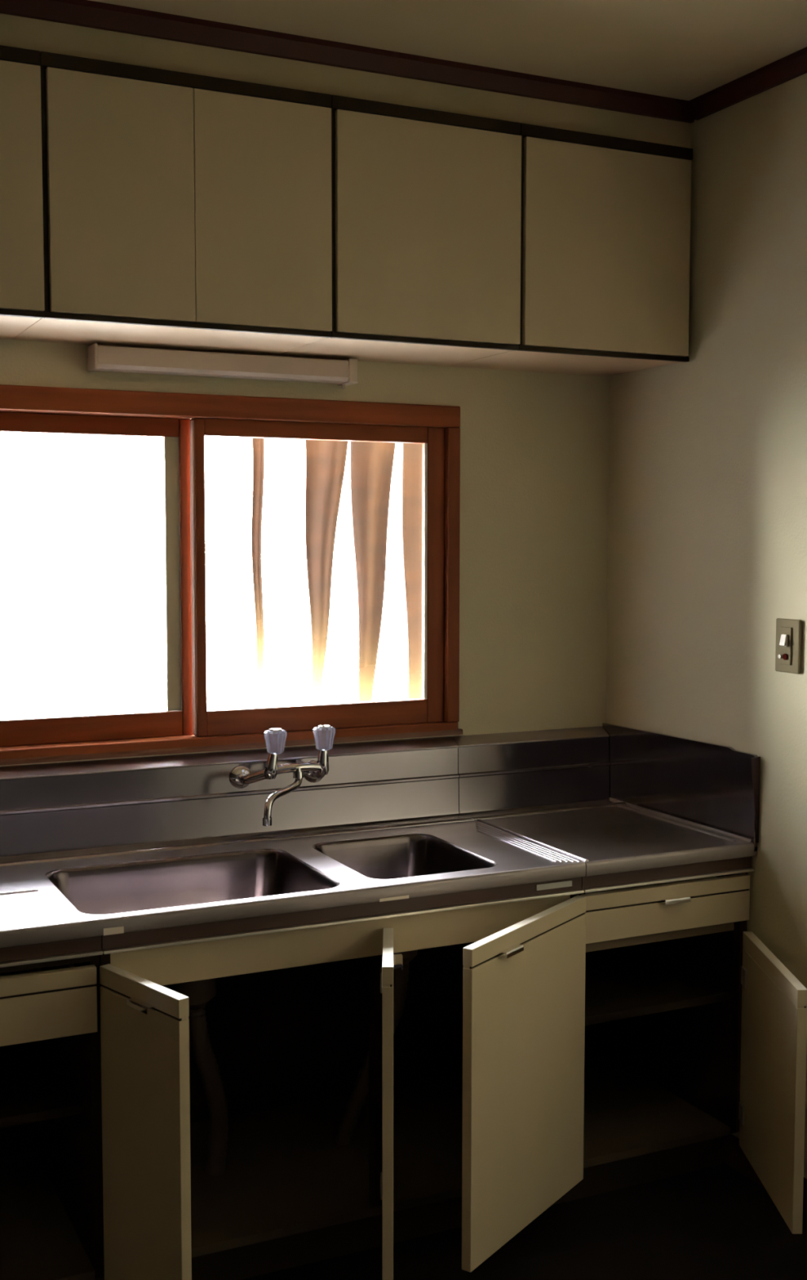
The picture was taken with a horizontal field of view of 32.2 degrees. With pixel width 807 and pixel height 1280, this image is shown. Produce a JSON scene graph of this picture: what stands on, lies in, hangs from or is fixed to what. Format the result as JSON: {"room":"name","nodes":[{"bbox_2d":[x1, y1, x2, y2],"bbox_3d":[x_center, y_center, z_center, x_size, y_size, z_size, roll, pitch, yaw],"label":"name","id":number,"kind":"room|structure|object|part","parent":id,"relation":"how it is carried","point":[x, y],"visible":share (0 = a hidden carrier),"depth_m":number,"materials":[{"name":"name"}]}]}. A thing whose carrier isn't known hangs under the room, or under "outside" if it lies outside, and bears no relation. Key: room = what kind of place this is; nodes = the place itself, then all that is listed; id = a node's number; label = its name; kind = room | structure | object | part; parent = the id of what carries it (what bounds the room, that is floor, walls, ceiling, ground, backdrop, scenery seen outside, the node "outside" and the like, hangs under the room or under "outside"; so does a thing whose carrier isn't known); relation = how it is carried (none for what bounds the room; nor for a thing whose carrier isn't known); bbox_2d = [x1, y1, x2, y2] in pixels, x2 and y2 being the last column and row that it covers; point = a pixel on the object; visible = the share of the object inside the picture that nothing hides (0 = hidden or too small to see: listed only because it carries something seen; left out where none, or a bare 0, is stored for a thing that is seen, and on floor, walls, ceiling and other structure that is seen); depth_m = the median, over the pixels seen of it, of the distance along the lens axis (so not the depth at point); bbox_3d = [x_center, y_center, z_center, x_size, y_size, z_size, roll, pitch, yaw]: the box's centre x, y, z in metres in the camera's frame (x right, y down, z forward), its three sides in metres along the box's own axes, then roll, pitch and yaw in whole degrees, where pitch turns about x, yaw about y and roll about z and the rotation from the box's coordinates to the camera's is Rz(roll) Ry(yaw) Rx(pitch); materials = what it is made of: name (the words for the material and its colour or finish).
{"room":"kitchen","nodes":[
{"label":"kitchen","id":0,"kind":"room"},
{"bbox_2d":[0,338,609,766],"bbox_3d":[-1.235,0.011,2.983,4.140,2.548,0.120,-2,5,-26],"label":"wall","id":1,"kind":"structure","parent":0,"point":[535,446],"depth_m":3.63,"materials":[{"name":"paint"}]},
{"bbox_2d":[0,44,44,339],"bbox_3d":[-1.426,-0.872,2.556,1.439,0.506,0.364,-2,5,-26],"label":"upper cabinet","id":2,"kind":"object","parent":1,"relation":"attached to","point":[22,297],"visible":1,"depth_m":2.69,"materials":[{"name":"beige wood"}]},
{"bbox_3d":[-1.431,-0.629,2.583,1.439,0.014,0.344,-2,5,-26],"label":"underside panel","id":3,"kind":"part","parent":2,"relation":"part of","materials":[{"name":"beige wood"}]},
{"bbox_2d":[12,51,332,355],"bbox_3d":[-0.503,-0.903,2.997,0.607,0.506,0.364,-2,5,-26],"label":"upper cabinet","id":4,"kind":"object","parent":1,"relation":"attached to","point":[182,211],"visible":0.94,"depth_m":2.83,"materials":[{"name":"beige wood"}]},
{"bbox_3d":[-0.560,-0.879,2.779,0.292,0.465,0.018,-2,5,-26],"label":"door","id":5,"kind":"part","parent":4,"relation":"part of","materials":[{"name":"beige laminate"}]},
{"bbox_3d":[-0.507,-0.660,3.024,0.607,0.014,0.344,-2,5,-26],"label":"underside panel","id":6,"kind":"part","parent":4,"relation":"part of","materials":[{"name":"beige wood"}]},
{"bbox_2d":[87,342,358,388],"bbox_3d":[-0.408,-0.629,3.226,0.631,0.067,0.075,-2,5,-26],"label":"lamp","id":7,"kind":"object","parent":4,"relation":"attached to","point":[111,358],"visible":1,"depth_m":3.19,"materials":[{"name":"beige plastic"}]},
{"bbox_3d":[-0.291,-0.888,2.908,0.301,0.465,0.018,-2,5,-26],"label":"door","id":8,"kind":"part","parent":4,"relation":"part of","materials":[{"name":"beige laminate"}]},
{"bbox_2d":[0,384,462,765],"bbox_3d":[-0.522,-0.156,3.304,1.434,0.834,0.138,-2,5,-26],"label":"window","id":9,"kind":"structure","parent":1,"relation":"in","point":[183,421],"depth_m":3.30,"materials":[{"name":"brown wood"}]},
{"bbox_3d":[-0.809,-0.137,3.176,0.613,0.748,0.032,-2,5,-26],"label":"sash rail","id":10,"kind":"part","parent":9,"relation":"part of","materials":[{"name":"brown wood"}]},
{"bbox_3d":[-0.814,-0.137,3.174,0.685,0.748,0.034,-2,5,-26],"label":"sash","id":11,"kind":"part","parent":9,"relation":"part of","materials":[{"name":"brown wood"}]},
{"bbox_3d":[-0.497,0.257,3.281,1.434,0.013,0.014,-2,5,-26],"label":"sill","id":12,"kind":"part","parent":9,"relation":"part of","materials":[{"name":"brown wood"}]},
{"bbox_3d":[-0.208,-0.154,3.419,0.582,0.748,0.032,-2,5,-26],"label":"sash rail","id":13,"kind":"part","parent":9,"relation":"part of","materials":[{"name":"brown wood"}]},
{"bbox_3d":[-0.198,-0.154,3.424,0.655,0.748,0.034,-2,5,-26],"label":"sash","id":14,"kind":"part","parent":9,"relation":"part of","materials":[{"name":"brown wood"}]},
{"bbox_2d":[0,747,474,866],"bbox_3d":[-0.606,0.407,3.177,1.678,0.211,0.124,-2,5,-26],"label":"backsplash","id":15,"kind":"structure","parent":1,"relation":"attached to","point":[42,820],"depth_m":3.27,"materials":[{"name":"metal"}]},
{"bbox_2d":[274,94,521,366],"bbox_3d":[-0.020,-0.919,3.228,0.462,0.506,0.364,-2,5,-26],"label":"upper cabinet","id":16,"kind":"object","parent":1,"relation":"attached to","point":[426,203],"visible":0.94,"depth_m":3.07,"materials":[{"name":"beige wood"}]},
{"bbox_3d":[-0.025,-0.676,3.255,0.462,0.014,0.344,-2,5,-26],"label":"underside panel","id":17,"kind":"part","parent":16,"relation":"part of","materials":[{"name":"beige wood"}]},
{"bbox_3d":[0.059,-0.900,3.075,0.451,0.465,0.018,-2,5,-26],"label":"door","id":18,"kind":"part","parent":16,"relation":"part of","materials":[{"name":"beige laminate"}]},
{"bbox_2d":[457,737,626,820],"bbox_3d":[0.358,0.374,3.638,0.456,0.211,0.124,-2,5,-26],"label":"backsplash","id":19,"kind":"structure","parent":1,"relation":"attached to","point":[544,777],"depth_m":3.65,"materials":[{"name":"metal"}]},
{"bbox_2d":[448,123,693,376],"bbox_3d":[0.404,-0.933,3.431,0.477,0.506,0.364,-2,5,-26],"label":"upper cabinet","id":20,"kind":"object","parent":1,"relation":"attached to","point":[606,220],"visible":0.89,"depth_m":3.27,"materials":[{"name":"beige wood"}]},
{"bbox_3d":[0.400,-0.691,3.457,0.477,0.014,0.344,-2,5,-26],"label":"underside panel","id":21,"kind":"part","parent":20,"relation":"part of","materials":[{"name":"beige wood"}]},
{"bbox_3d":[0.475,-0.923,3.282,0.477,0.506,0.026,-2,5,-26],"label":"frame","id":22,"kind":"part","parent":20,"relation":"part of","materials":[{"name":"brown wood"}]},
{"bbox_3d":[0.481,-0.914,3.277,0.459,0.465,0.018,-2,5,-26],"label":"door","id":23,"kind":"part","parent":20,"relation":"part of","materials":[{"name":"beige laminate"}]},
{"bbox_3d":[-0.231,-0.593,3.568,0.962,0.016,0.143,-2,5,-26],"label":"rod","id":24,"kind":"object","parent":1,"relation":"attached to","visible":0},
{"bbox_2d":[251,437,264,675],"bbox_3d":[-0.374,-0.249,3.591,0.037,0.680,0.012,-2,5,-26],"label":"hanging cloth","id":25,"kind":"object","parent":24,"relation":"hanging from","point":[258,444],"visible":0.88,"depth_m":3.59,"materials":[{"name":"beige fabric"}]},
{"bbox_2d":[305,440,348,691],"bbox_3d":[-0.195,-0.230,3.679,0.134,0.730,0.039,-2,5,-26],"label":"cloth","id":26,"kind":"object","parent":24,"relation":"hanging from","point":[326,460],"visible":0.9,"depth_m":3.66,"materials":[{"name":"beige fabric"}]},
{"bbox_2d":[350,440,395,701],"bbox_3d":[-0.074,-0.195,3.751,0.139,0.810,0.039,-2,5,-26],"label":"cloth","id":27,"kind":"object","parent":24,"relation":"hanging from","point":[371,463],"visible":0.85,"depth_m":3.74,"materials":[{"name":"beige fabric"}]},
{"bbox_2d":[402,443,422,698],"bbox_3d":[0.061,-0.189,3.804,0.132,0.830,0.028,-2,5,-26],"label":"hanging cloth","id":28,"kind":"object","parent":24,"relation":"hanging from","point":[412,453],"visible":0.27,"depth_m":3.78,"materials":[{"name":"beige fabric"}]},
{"bbox_2d":[89,0,806,100],"bbox_3d":[-0.214,-1.156,0.765,4.140,0.100,4.840,-2,5,-26],"label":"ceiling","id":29,"kind":"structure","parent":0,"point":[686,50],"depth_m":2.88,"materials":[{"name":"beige paint"}]},
{"bbox_2d":[0,13,690,148],"bbox_3d":[-1.135,-1.192,2.691,3.900,0.108,0.335,-2,5,-26],"label":"soffit","id":30,"kind":"structure","parent":29,"relation":"attached to","point":[20,32],"depth_m":2.97,"materials":[{"name":"beige paint"}]},
{"bbox_2d":[0,0,694,123],"bbox_3d":[-1.057,-1.213,2.526,3.900,0.042,0.027,-2,5,-26],"label":"trim","id":31,"kind":"structure","parent":30,"relation":"attached to","point":[85,13],"depth_m":2.96,"materials":[{"name":"brown wood"}]},
{"bbox_2d":[241,1161,806,1279],"bbox_3d":[-0.216,1.485,0.956,4.140,0.100,4.840,-2,5,-26],"label":"floor","id":32,"kind":"structure","parent":0,"point":[714,1223],"depth_m":2.97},
{"bbox_2d":[0,935,104,1279],"bbox_3d":[-0.857,0.938,2.499,0.638,0.767,1.158,-2,5,-26],"label":"base cabinet","id":33,"kind":"object","parent":32,"relation":"on","point":[51,1201],"visible":0.96,"depth_m":2.70,"materials":[{"name":"brown wood"}]},
{"bbox_2d":[0,1040,83,1128],"bbox_3d":[-0.990,0.900,2.793,0.587,0.018,0.490,-2,5,-26],"label":"shelf","id":34,"kind":"object","parent":33,"relation":"attached to","point":[36,1086],"depth_m":2.78,"materials":[{"name":"brown wood"}]},
{"bbox_3d":[-0.853,0.600,2.486,0.587,0.016,0.018,-2,5,-26],"label":"rail","id":35,"kind":"part","parent":33,"relation":"part of","materials":[{"name":"brown wood"}]},
{"bbox_3d":[-0.949,0.661,2.689,0.602,0.123,0.501,-2,5,-26],"label":"drawer","id":36,"kind":"part","parent":33,"relation":"part of","materials":[{"name":"beige laminate"}]},
{"bbox_2d":[98,876,586,1279],"bbox_3d":[-0.159,0.902,3.007,1.066,0.767,0.843,-2,5,-26],"label":"base cabinet","id":37,"kind":"object","parent":32,"relation":"on","point":[471,1117],"visible":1,"depth_m":2.89,"materials":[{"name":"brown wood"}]},
{"bbox_3d":[-0.468,0.651,2.487,0.018,0.011,0.068,-4,6,-43],"label":"handle","id":38,"kind":"part","parent":37,"relation":"part of","materials":[{"name":"silver metal"}]},
{"bbox_3d":[-0.470,0.925,2.537,0.021,0.620,0.262,-4,6,-43],"label":"door","id":39,"kind":"part","parent":37,"relation":"part of","materials":[{"name":"beige laminate"}]},
{"bbox_2d":[0,736,586,947],"bbox_3d":[-0.496,0.485,2.953,1.678,0.385,0.632,-2,5,-26],"label":"sink","id":40,"kind":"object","parent":37,"relation":"on","point":[108,846],"depth_m":3.15,"materials":[{"name":"silver metal"}]},
{"bbox_3d":[-0.440,0.573,2.893,0.534,0.160,0.402,-2,5,-26],"label":"bowl","id":41,"kind":"part","parent":40,"relation":"part of","materials":[{"name":"silver metal"}]},
{"bbox_2d":[173,977,229,1176],"bbox_3d":[-0.418,0.912,2.968,0.099,0.527,0.180,2,5,27],"label":"drain pipe","id":42,"kind":"object","parent":40,"relation":"attached to","point":[199,993],"visible":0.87,"depth_m":2.94,"materials":[{"name":"brown"}]},
{"bbox_2d":[173,977,216,1010],"bbox_3d":[-0.437,0.714,2.917,0.100,0.124,0.100,-2,5,-26],"label":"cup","id":43,"kind":"object","parent":42,"relation":"on","point":[199,993],"depth_m":2.88,"materials":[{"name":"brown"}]},
{"bbox_2d":[230,724,335,826],"bbox_3d":[-0.251,0.303,3.239,0.241,0.197,0.236,-2,5,-26],"label":"mixer tap","id":44,"kind":"object","parent":40,"relation":"attached to","point":[241,777],"visible":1,"depth_m":3.25,"materials":[{"name":"silver metal"}]},
{"bbox_3d":[-0.351,0.319,3.267,0.092,0.042,0.034,2,5,31],"label":"inlet leg","id":45,"kind":"part","parent":44,"relation":"part of","materials":[{"name":"silver metal"}]},
{"bbox_3d":[-0.297,0.236,3.242,0.050,0.054,0.053,-2,5,-26],"label":"knob","id":46,"kind":"part","parent":44,"relation":"part of","materials":[{"name":"white plastic"}]},
{"bbox_3d":[-0.273,0.350,3.182,0.022,0.097,0.193,1,4,18],"label":"spout","id":47,"kind":"part","parent":44,"relation":"part of","materials":[{"name":"silver metal"}]},
{"bbox_3d":[-0.200,0.314,3.340,0.026,0.041,0.077,-1,4,-15],"label":"inlet leg","id":48,"kind":"part","parent":44,"relation":"part of","materials":[{"name":"silver metal"}]},
{"bbox_3d":[-0.187,0.233,3.297,0.050,0.054,0.053,-2,5,-26],"label":"knob","id":49,"kind":"part","parent":44,"relation":"part of","materials":[{"name":"white plastic"}]},
{"bbox_2d":[335,950,417,1145],"bbox_3d":[-0.063,0.890,3.152,0.202,0.549,0.080,1,4,13],"label":"drain pipe","id":50,"kind":"object","parent":40,"relation":"attached to","point":[357,1096],"visible":0.49,"depth_m":3.15,"materials":[{"name":"brown"}]},
{"bbox_3d":[-0.004,0.548,3.112,0.310,0.140,0.382,-2,5,-26],"label":"bowl","id":51,"kind":"part","parent":40,"relation":"part of","materials":[{"name":"silver metal"}]},
{"bbox_3d":[-0.096,0.607,2.851,1.017,0.083,0.016,-2,5,-26],"label":"apron panel","id":52,"kind":"part","parent":37,"relation":"part of","materials":[{"name":"beige laminate"}]},
{"bbox_3d":[-0.055,0.915,2.898,0.024,0.522,0.030,-2,5,-26],"label":"post","id":53,"kind":"part","parent":37,"relation":"part of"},
{"bbox_3d":[-0.030,0.910,2.753,0.021,0.620,0.262,0,4,0],"label":"door","id":54,"kind":"part","parent":37,"relation":"part of","materials":[{"name":"beige laminate"}]},
{"bbox_3d":[-0.011,0.633,2.744,0.018,0.011,0.068,0,4,0],"label":"handle","id":55,"kind":"part","parent":37,"relation":"part of","materials":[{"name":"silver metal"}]},
{"bbox_2d":[393,950,417,963],"bbox_3d":[-0.004,0.667,3.122,0.080,0.100,0.080,-2,5,-26],"label":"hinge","id":56,"kind":"object","parent":37,"relation":"attached to","point":[407,956],"depth_m":3.10,"materials":[{"name":"brown"}]},
{"bbox_3d":[0.214,0.616,2.764,0.018,0.011,0.068,3,5,34],"label":"handle","id":57,"kind":"part","parent":37,"relation":"part of","materials":[{"name":"silver metal"}]},
{"bbox_3d":[0.256,0.893,2.882,0.021,0.636,0.480,3,5,34],"label":"door","id":58,"kind":"part","parent":37,"relation":"part of","materials":[{"name":"beige laminate"}]},
{"bbox_2d":[562,856,806,1234],"bbox_3d":[0.558,0.883,3.275,0.473,0.767,0.979,-2,5,-26],"label":"base cabinet","id":59,"kind":"object","parent":32,"relation":"on","point":[695,1033],"visible":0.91,"depth_m":3.25,"materials":[{"name":"brown wood"}]},
{"bbox_2d":[452,723,760,876],"bbox_3d":[0.474,0.371,3.409,0.468,0.250,0.635,-2,5,-26],"label":"countertop","id":60,"kind":"structure","parent":59,"relation":"on","point":[611,798],"depth_m":3.53,"materials":[{"name":"silver metal"}]},
{"bbox_2d":[585,946,728,1025],"bbox_3d":[0.460,0.828,3.448,0.412,0.018,0.555,-2,5,-26],"label":"shelf","id":61,"kind":"object","parent":59,"relation":"attached to","point":[625,982],"depth_m":3.33,"materials":[{"name":"brown wood"}]},
{"bbox_3d":[0.583,0.672,3.180,0.412,0.023,0.018,-2,5,-26],"label":"rail","id":62,"kind":"part","parent":59,"relation":"part of","materials":[{"name":"brown wood"}]},
{"bbox_3d":[0.494,0.591,3.377,0.454,0.106,0.501,-2,5,-26],"label":"drawer","id":63,"kind":"part","parent":59,"relation":"part of","materials":[{"name":"beige laminate"}]},
{"bbox_3d":[0.614,0.587,3.146,0.068,0.011,0.018,-2,5,-26],"label":"handle","id":64,"kind":"part","parent":59,"relation":"part of","materials":[{"name":"silver metal"}]},
{"bbox_3d":[0.810,0.955,3.076,0.021,0.514,0.426,0,4,-1],"label":"door","id":65,"kind":"part","parent":59,"relation":"part of","materials":[{"name":"beige laminate"}]},
{"bbox_2d":[536,880,572,890],"bbox_3d":[0.326,0.531,3.019,0.090,0.012,0.002,-2,5,-26],"label":"name plate","id":66,"kind":"object","parent":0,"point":[567,883],"visible":1,"depth_m":3.02,"materials":[{"name":"grey"}]},
{"bbox_2d":[606,72,806,1178],"bbox_3d":[1.624,0.108,1.673,0.120,2.548,4.720,-2,5,-26],"label":"wall","id":67,"kind":"structure","parent":0,"point":[708,510],"depth_m":3.26,"materials":[{"name":"paint"}]},
{"bbox_2d":[688,46,806,119],"bbox_3d":[1.611,-1.132,1.442,0.027,0.042,4.238,-2,5,-26],"label":"trim","id":68,"kind":"structure","parent":67,"relation":"attached to","point":[793,65],"depth_m":3.15,"materials":[{"name":"brown wood"}]},
{"bbox_2d":[722,1133,806,1214],"bbox_3d":[1.538,1.339,1.786,0.010,0.075,4.597,-2,5,-26],"label":"baseboard","id":69,"kind":"structure","parent":67,"relation":"attached to","point":[733,1155],"depth_m":3.32,"materials":[{"name":"brown wood"}]},
{"bbox_2d":[775,617,802,674],"bbox_3d":[0.853,0.013,3.112,0.023,0.120,0.078,-2,5,-26],"label":"wall switch","id":70,"kind":"object","parent":67,"relation":"attached to","point":[788,631],"visible":1,"depth_m":3.10,"materials":[{"name":"brown plastic"}]}
]}

